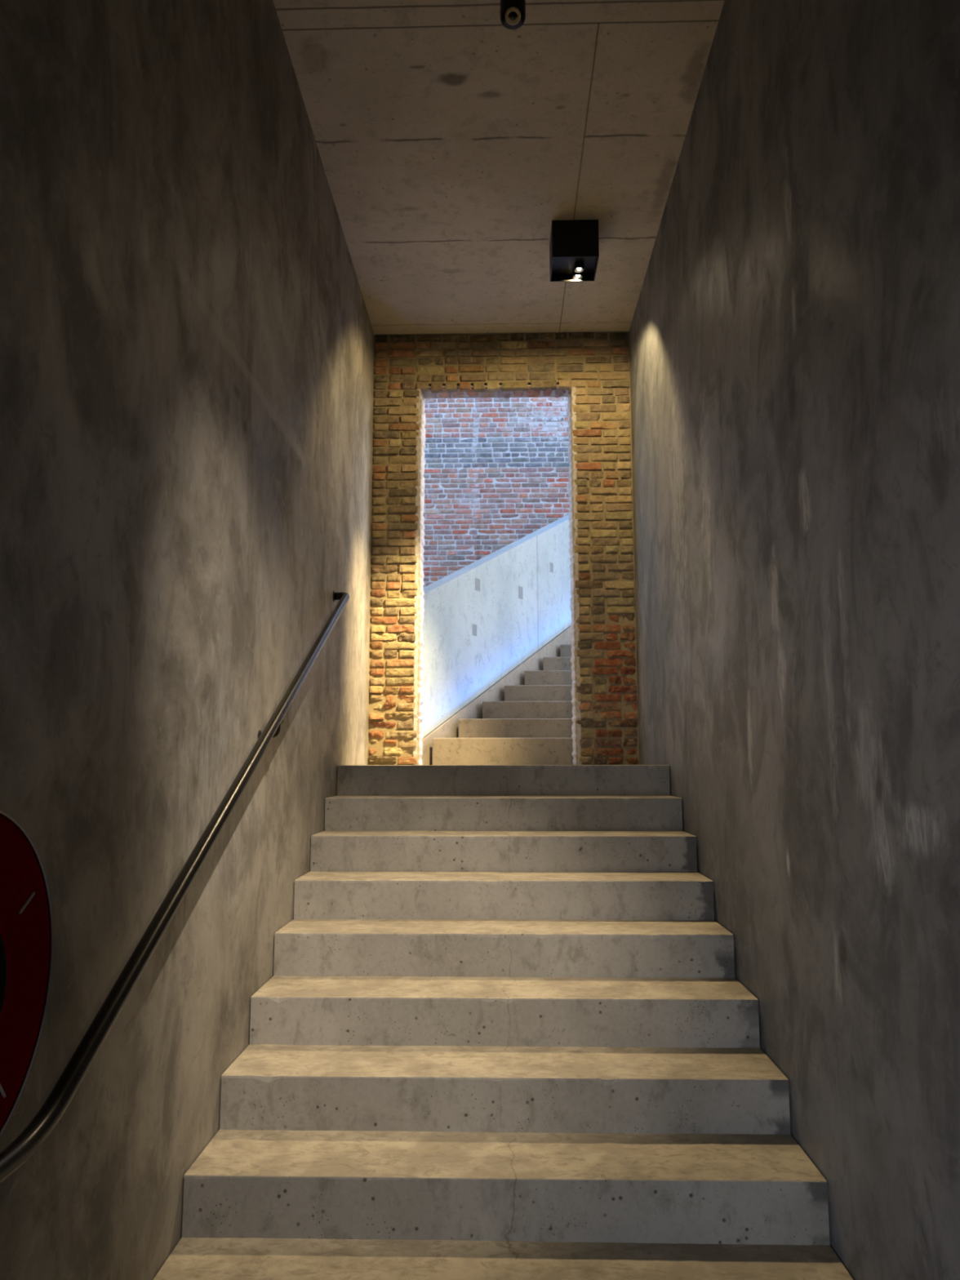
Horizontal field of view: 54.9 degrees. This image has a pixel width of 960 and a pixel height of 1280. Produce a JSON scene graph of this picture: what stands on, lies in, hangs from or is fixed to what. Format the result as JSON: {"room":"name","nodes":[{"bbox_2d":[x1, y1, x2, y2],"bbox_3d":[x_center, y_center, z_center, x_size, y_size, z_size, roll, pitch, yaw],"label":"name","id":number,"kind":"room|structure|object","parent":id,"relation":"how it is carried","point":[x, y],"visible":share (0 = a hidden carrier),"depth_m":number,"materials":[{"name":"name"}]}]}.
{"room":"stairwell","nodes":[
{"label":"stairwell","id":0,"kind":"room"},
{"bbox_2d":[0,0,374,1279],"bbox_3d":[-1.007,-0.467,2.101,0.300,4.949,8.387,0,-8,1],"label":"wall","id":1,"kind":"structure","parent":0,"point":[187,335],"depth_m":2.43,"materials":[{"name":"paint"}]},
{"bbox_2d":[0,809,53,1136],"bbox_3d":[-0.843,0.575,1.481,0.050,0.612,0.612,0,-8,1],"label":"disc","id":2,"kind":"object","parent":1,"relation":"attached to","point":[26,921],"visible":1,"depth_m":1.67,"materials":[{"name":"red ceramic"}]},
{"bbox_2d":[0,591,349,1184],"bbox_3d":[-0.784,0.329,3.042,0.091,1.680,3.676,0,-8,1],"label":"handrail","id":3,"kind":"object","parent":1,"relation":"attached to","point":[24,1147],"visible":1,"depth_m":2.11,"materials":[{"name":"metal"}]},
{"bbox_2d":[273,0,724,334],"bbox_3d":[0.041,-2.825,2.389,1.800,0.200,8.387,0,-8,1],"label":"ceiling","id":4,"kind":"structure","parent":0,"point":[451,140],"depth_m":4.49,"materials":[{"name":"concrete"}]},
{"bbox_2d":[500,0,525,29],"bbox_3d":[0.130,-2.489,3.650,0.100,0.132,0.105,0,-8,1],"label":"security camera","id":5,"kind":"object","parent":4,"relation":"attached to","point":[513,12],"visible":1,"depth_m":3.62,"materials":[{"name":"black plastic"}]},
{"bbox_2d":[549,219,599,281],"bbox_3d":[0.536,-2.225,5.291,0.260,0.220,0.266,0,-8,1],"label":"ceiling lamp","id":6,"kind":"object","parent":4,"relation":"attached to","point":[574,246],"visible":1,"depth_m":5.17,"materials":[{"name":"black metal"}]},
{"bbox_2d":[368,331,639,764],"bbox_3d":[0.153,-1.289,6.515,7.200,4.900,0.238,0,-8,1],"label":"wall","id":7,"kind":"structure","parent":0,"point":[592,370],"depth_m":6.37,"materials":[{"name":"yellow brick"}]},
{"bbox_2d":[629,0,959,1279],"bbox_3d":[1.093,-0.476,2.047,0.300,4.949,8.387,0,-8,1],"label":"wall","id":8,"kind":"structure","parent":0,"point":[794,331],"depth_m":2.56,"materials":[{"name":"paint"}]},
{"bbox_3d":[-0.008,1.660,-0.273,1.800,0.100,4.299,0,-8,1],"label":"floor","id":9,"kind":"structure","parent":0,"visible":0},
{"bbox_2d":[153,764,853,1279],"bbox_3d":[0.099,1.362,3.995,1.790,1.625,4.087,0,-8,1],"label":"staircase","id":10,"kind":"structure","parent":9,"relation":"on","point":[504,1027],"depth_m":3.02,"materials":[{"name":"concrete"}]},
{"label":"outside","id":11,"kind":"structure","parent":0,"visible":0},
{"bbox_2d":[422,397,569,587],"bbox_3d":[0.257,-1.253,10.552,9.000,5.900,0.408,0,-8,1],"label":"wall","id":12,"kind":"structure","parent":11,"point":[496,473],"depth_m":10.44,"materials":[{"name":"red brick"}]},
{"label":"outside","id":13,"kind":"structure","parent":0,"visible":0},
{"bbox_3d":[0.212,1.288,8.354,9.000,0.280,4.093,0,-8,1],"label":"ground","id":14,"kind":"structure","parent":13,"visible":0},
{"bbox_2d":[421,625,573,764],"bbox_3d":[1.126,0.197,8.305,3.361,1.869,3.611,0,-8,1],"label":"staircase","id":15,"kind":"structure","parent":14,"relation":"on","point":[524,717],"depth_m":6.88,"materials":[{"name":"concrete"}]},
{"bbox_2d":[422,513,571,737],"bbox_3d":[0.438,-0.413,8.271,0.160,2.758,3.752,-5,-9,31],"label":"parapet","id":16,"kind":"object","parent":15,"relation":"on","point":[483,619],"visible":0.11,"depth_m":7.51,"materials":[{"name":"concrete"}]}
]}

